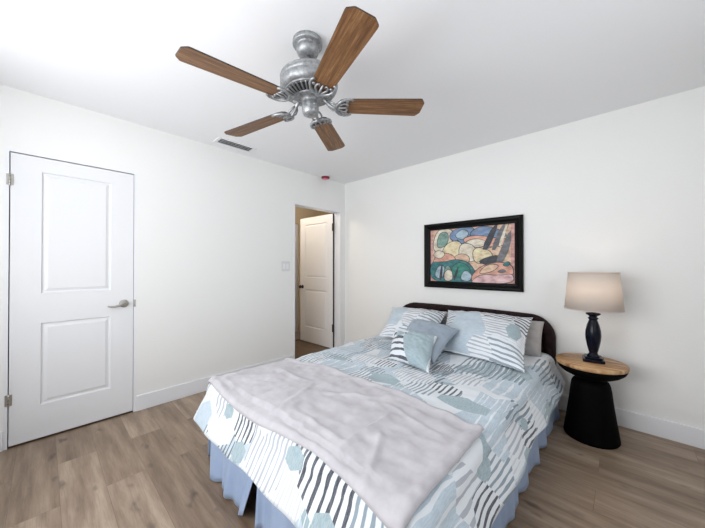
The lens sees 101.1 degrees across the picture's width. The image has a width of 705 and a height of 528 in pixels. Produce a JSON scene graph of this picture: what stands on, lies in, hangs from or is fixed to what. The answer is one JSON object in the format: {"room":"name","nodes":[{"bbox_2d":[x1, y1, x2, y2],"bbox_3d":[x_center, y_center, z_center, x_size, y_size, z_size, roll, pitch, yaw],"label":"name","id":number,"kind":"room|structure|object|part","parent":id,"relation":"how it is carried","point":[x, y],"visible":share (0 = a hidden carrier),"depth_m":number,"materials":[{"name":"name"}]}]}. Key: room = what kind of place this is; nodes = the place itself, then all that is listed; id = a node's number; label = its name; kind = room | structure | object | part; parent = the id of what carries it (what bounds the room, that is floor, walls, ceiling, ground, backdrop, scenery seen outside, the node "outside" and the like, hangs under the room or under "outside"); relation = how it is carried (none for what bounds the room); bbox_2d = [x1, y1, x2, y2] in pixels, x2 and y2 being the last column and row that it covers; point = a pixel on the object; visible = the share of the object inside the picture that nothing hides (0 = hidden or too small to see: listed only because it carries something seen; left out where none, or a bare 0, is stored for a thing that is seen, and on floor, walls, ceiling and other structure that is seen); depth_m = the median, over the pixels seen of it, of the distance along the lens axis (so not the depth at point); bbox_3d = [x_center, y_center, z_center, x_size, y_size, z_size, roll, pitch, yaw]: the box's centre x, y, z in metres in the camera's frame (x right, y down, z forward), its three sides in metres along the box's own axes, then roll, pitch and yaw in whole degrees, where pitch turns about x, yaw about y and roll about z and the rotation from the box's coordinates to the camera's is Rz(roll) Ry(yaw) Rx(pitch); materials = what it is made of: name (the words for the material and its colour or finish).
{"room":"bedroom","nodes":[
{"label":"bedroom","id":0,"kind":"room"},
{"bbox_2d":[0,84,344,431],"bbox_3d":[-1.485,0.079,2.922,0.120,2.540,3.870,0,-1,43],"label":"wall","id":1,"kind":"structure","parent":0,"point":[215,225],"depth_m":2.78,"materials":[{"name":"white paint"}]},
{"bbox_2d":[4,152,133,446],"bbox_3d":[-2.080,0.237,2.189,0.088,1.985,0.693,0,-1,43],"label":"door","id":2,"kind":"structure","parent":1,"relation":"in","point":[72,225],"depth_m":2.16,"materials":[{"name":"white wood"}]},
{"bbox_3d":[-1.899,0.326,2.356,0.053,0.064,0.141,0,-1,43],"label":"lever handle","id":3,"kind":"part","parent":2,"relation":"part of","materials":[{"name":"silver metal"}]},
{"bbox_2d":[3,147,136,450],"bbox_3d":[-2.124,0.232,2.242,0.121,2.025,0.720,0,-1,43],"label":"trim","id":4,"kind":"structure","parent":1,"relation":"attached to","point":[8,151],"depth_m":1.98,"materials":[{"name":"white wood"}]},
{"bbox_2d":[0,354,293,451],"bbox_3d":[-1.704,1.182,2.583,0.015,0.130,2.845,0,-1,43],"label":"baseboard","id":5,"kind":"structure","parent":1,"relation":"attached to","point":[147,400],"depth_m":2.67,"materials":[{"name":"white"}]},
{"bbox_2d":[281,261,289,270],"bbox_3d":[-0.814,0.028,3.540,0.010,0.120,0.116,0,-1,43],"label":"light switch","id":6,"kind":"object","parent":1,"relation":"attached to","point":[285,265],"visible":1,"depth_m":3.54,"materials":[{"name":"white plastic"}]},
{"bbox_2d":[294,203,340,358],"bbox_3d":[-0.495,0.243,3.972,0.121,2.025,0.827,0,-1,43],"label":"trim","id":7,"kind":"structure","parent":1,"relation":"attached to","point":[337,214],"depth_m":4.24,"materials":[{"name":"white wood"}]},
{"bbox_2d":[295,332,299,339],"bbox_3d":[-1.403,1.311,4.740,0.575,0.100,3.300,0,-1,43],"label":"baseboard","id":8,"kind":"structure","parent":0,"point":[297,334],"depth_m":5.13,"materials":[{"name":"brown wood"}]},
{"bbox_2d":[295,207,333,331],"bbox_3d":[-1.569,0.043,4.904,0.120,2.440,3.300,0,-1,43],"label":"wall","id":9,"kind":"structure","parent":0,"point":[300,213],"depth_m":5.43,"materials":[{"name":"beige paint"}]},
{"bbox_2d":[295,224,297,331],"bbox_3d":[-1.296,0.257,5.138,0.035,1.990,0.790,0,-1,43],"label":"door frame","id":10,"kind":"structure","parent":9,"relation":"in","point":[296,225],"depth_m":5.38,"materials":[{"name":"white wood"}]},
{"bbox_2d":[299,214,333,347],"bbox_3d":[-0.557,0.253,4.546,0.792,1.990,0.167,0,-1,42],"label":"door","id":11,"kind":"structure","parent":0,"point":[316,286],"depth_m":4.51,"materials":[{"name":"white wood"}]},
{"bbox_2d":[0,0,704,183],"bbox_3d":[-0.036,-1.251,1.649,3.990,0.100,3.990,0,-1,43],"label":"ceiling","id":12,"kind":"structure","parent":0,"point":[484,72],"depth_m":1.75,"materials":[{"name":"white paint"}]},
{"bbox_2d":[213,137,256,152],"bbox_3d":[-1.170,-1.182,2.902,0.150,0.019,0.380,0,-1,43],"label":"ceiling vent","id":13,"kind":"object","parent":12,"relation":"in","point":[219,140],"visible":1,"depth_m":2.88,"materials":[{"name":"white metal"}]},
{"bbox_2d":[175,6,423,150],"bbox_3d":[-0.261,-0.998,1.541,1.216,0.407,1.175,0,-1,43],"label":"ceiling fan","id":14,"kind":"object","parent":12,"relation":"hanging from","point":[308,82],"visible":1,"depth_m":1.43,"materials":[{"name":"brown wood"}]},
{"bbox_3d":[-0.508,-0.838,1.295,0.478,0.006,0.134,-3,10,-44],"label":"blade","id":15,"kind":"part","parent":14,"relation":"part of","materials":[{"name":"brown wood"}]},
{"bbox_3d":[-0.570,-0.837,1.748,0.478,0.006,0.134,-3,10,28],"label":"blade","id":16,"kind":"part","parent":14,"relation":"part of","materials":[{"name":"brown wood"}]},
{"bbox_2d":[285,77,333,106],"bbox_3d":[-0.231,-0.906,1.564,0.266,0.052,0.266,0,-1,43],"label":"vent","id":17,"kind":"object","parent":14,"relation":"attached to","point":[299,86],"depth_m":1.50,"materials":[{"name":"grey metal"}]},
{"bbox_3d":[-0.159,-0.860,1.947,0.134,0.006,0.478,-13,-1,10],"label":"blade","id":18,"kind":"part","parent":14,"relation":"part of","materials":[{"name":"brown wood"}]},
{"bbox_3d":[-0.058,-0.862,1.214,0.134,0.006,0.478,7,-4,-25],"label":"blade","id":19,"kind":"part","parent":14,"relation":"part of","materials":[{"name":"brown wood"}]},
{"bbox_3d":[0.158,-0.875,1.617,0.478,0.006,0.134,-3,-9,-8],"label":"blade","id":20,"kind":"part","parent":14,"relation":"part of","materials":[{"name":"brown wood"}]},
{"bbox_2d":[320,174,330,179],"bbox_3d":[-0.363,-1.162,3.907,0.136,0.046,0.136,0,-1,43],"label":"smoke detector","id":21,"kind":"object","parent":12,"relation":"attached to","point":[324,176],"visible":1,"depth_m":3.87,"materials":[{"name":"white plastic"}]},
{"bbox_2d":[0,340,704,527],"bbox_3d":[0.004,1.294,2.350,4.680,0.100,4.850,0,-1,43],"label":"floor","id":22,"kind":"structure","parent":0,"point":[149,467],"depth_m":1.65,"materials":[{"name":"brown wood"}]},
{"bbox_2d":[403,302,555,364],"bbox_3d":[0.409,0.840,2.204,1.558,0.806,2.268,0,-1,43],"label":"bed","id":23,"kind":"object","parent":22,"relation":"on","point":[548,341],"visible":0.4,"depth_m":2.62,"materials":[{"name":"black wood"}]},
{"bbox_2d":[193,335,564,527],"bbox_3d":[0.319,0.839,2.075,1.712,0.259,2.234,0,-1,43],"label":"comforter","id":24,"kind":"object","parent":23,"relation":"on","point":[513,406],"visible":0.5,"depth_m":1.38,"materials":[{"name":"fabric"}]},
{"bbox_2d":[208,358,484,527],"bbox_3d":[-0.186,0.765,1.580,1.554,0.155,0.681,0,-1,43],"label":"throw blanket","id":25,"kind":"object","parent":24,"relation":"on","point":[392,447],"visible":1,"depth_m":1.27,"materials":[{"name":"grey fabric"}]},
{"bbox_2d":[389,329,436,372],"bbox_3d":[0.431,0.616,2.178,0.485,0.200,0.311,0,-1,43],"label":"cushion","id":26,"kind":"object","parent":24,"relation":"on","point":[414,348],"visible":1,"depth_m":2.10,"materials":[{"name":"fabric"}]},
{"bbox_2d":[379,307,446,337],"bbox_3d":[0.571,0.593,2.892,0.770,0.271,0.489,0,-1,43],"label":"pillow","id":27,"kind":"object","parent":24,"relation":"on","point":[400,318],"visible":0.64,"depth_m":2.84,"materials":[{"name":"fabric"}]},
{"bbox_2d":[406,307,447,324],"bbox_3d":[0.766,0.620,3.077,0.620,0.261,0.201,0,-1,43],"label":"pillow","id":28,"kind":"object","parent":24,"relation":"on","point":[444,320],"visible":0.02,"depth_m":2.90,"materials":[{"name":"grey fabric"}]},
{"bbox_2d":[406,319,458,362],"bbox_3d":[0.566,0.589,2.380,0.495,0.220,0.520,0,-1,43],"label":"cushion","id":29,"kind":"object","parent":24,"relation":"on","point":[444,333],"visible":0.62,"depth_m":2.30,"materials":[{"name":"blue fabric"}]},
{"bbox_2d":[443,310,532,372],"bbox_3d":[1.050,0.577,2.408,0.790,0.317,0.540,0,-1,43],"label":"pillow","id":30,"kind":"object","parent":24,"relation":"on","point":[500,339],"visible":0.89,"depth_m":2.26,"materials":[{"name":"fabric"}]},
{"bbox_2d":[524,321,543,356],"bbox_3d":[1.295,0.617,2.578,0.675,0.282,0.225,0,-1,43],"label":"pillow","id":31,"kind":"object","parent":24,"relation":"on","point":[534,335],"visible":0.23,"depth_m":2.36,"materials":[{"name":"grey fabric"}]},
{"bbox_2d":[208,404,559,527],"bbox_3d":[0.331,1.040,2.081,1.608,0.397,2.204,0,-1,43],"label":"bed skirt","id":32,"kind":"object","parent":23,"relation":"on","point":[236,484],"visible":0.16,"depth_m":1.50,"materials":[{"name":"blue fabric"}]},
{"bbox_3d":[1.168,0.816,3.010,1.470,0.664,0.053,0,-1,43],"label":"headboard","id":33,"kind":"part","parent":23,"relation":"part of","materials":[{"name":"black wood"}]},
{"bbox_2d":[556,353,629,449],"bbox_3d":[1.720,0.972,2.096,0.412,0.540,0.412,0,-1,43],"label":"side table","id":34,"kind":"object","parent":22,"relation":"on","point":[590,417],"visible":0.94,"depth_m":1.99,"materials":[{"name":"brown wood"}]},
{"bbox_2d":[564,272,624,364],"bbox_3d":[1.744,0.381,2.104,0.342,0.643,0.342,0,-1,43],"label":"table lamp","id":35,"kind":"object","parent":34,"relation":"on","point":[593,293],"visible":1,"depth_m":2.02,"materials":[{"name":"black"}]},
{"bbox_3d":[1.744,0.194,2.106,0.336,0.265,0.336,0,-1,43],"label":"lamp shade","id":36,"kind":"part","parent":35,"relation":"part of","materials":[{"name":"fabric"}]},
{"bbox_2d":[345,86,704,429],"bbox_3d":[1.292,0.079,3.048,3.990,2.540,0.120,0,-1,43],"label":"wall","id":37,"kind":"structure","parent":0,"point":[622,190],"depth_m":2.38,"materials":[{"name":"white paint"}]},
{"bbox_2d":[424,214,523,291],"bbox_3d":[1.205,-0.097,3.021,1.012,0.716,0.032,0,-1,43],"label":"framed picture","id":38,"kind":"object","parent":37,"relation":"attached to","point":[486,253],"visible":1,"depth_m":2.97,"materials":[{"name":"multicoloured paper"}]},
{"bbox_2d":[344,341,704,448],"bbox_3d":[1.246,1.183,2.991,3.750,0.130,0.015,0,-1,43],"label":"baseboard","id":39,"kind":"structure","parent":37,"relation":"attached to","point":[681,433],"depth_m":2.08,"materials":[{"name":"white wood"}]}
]}

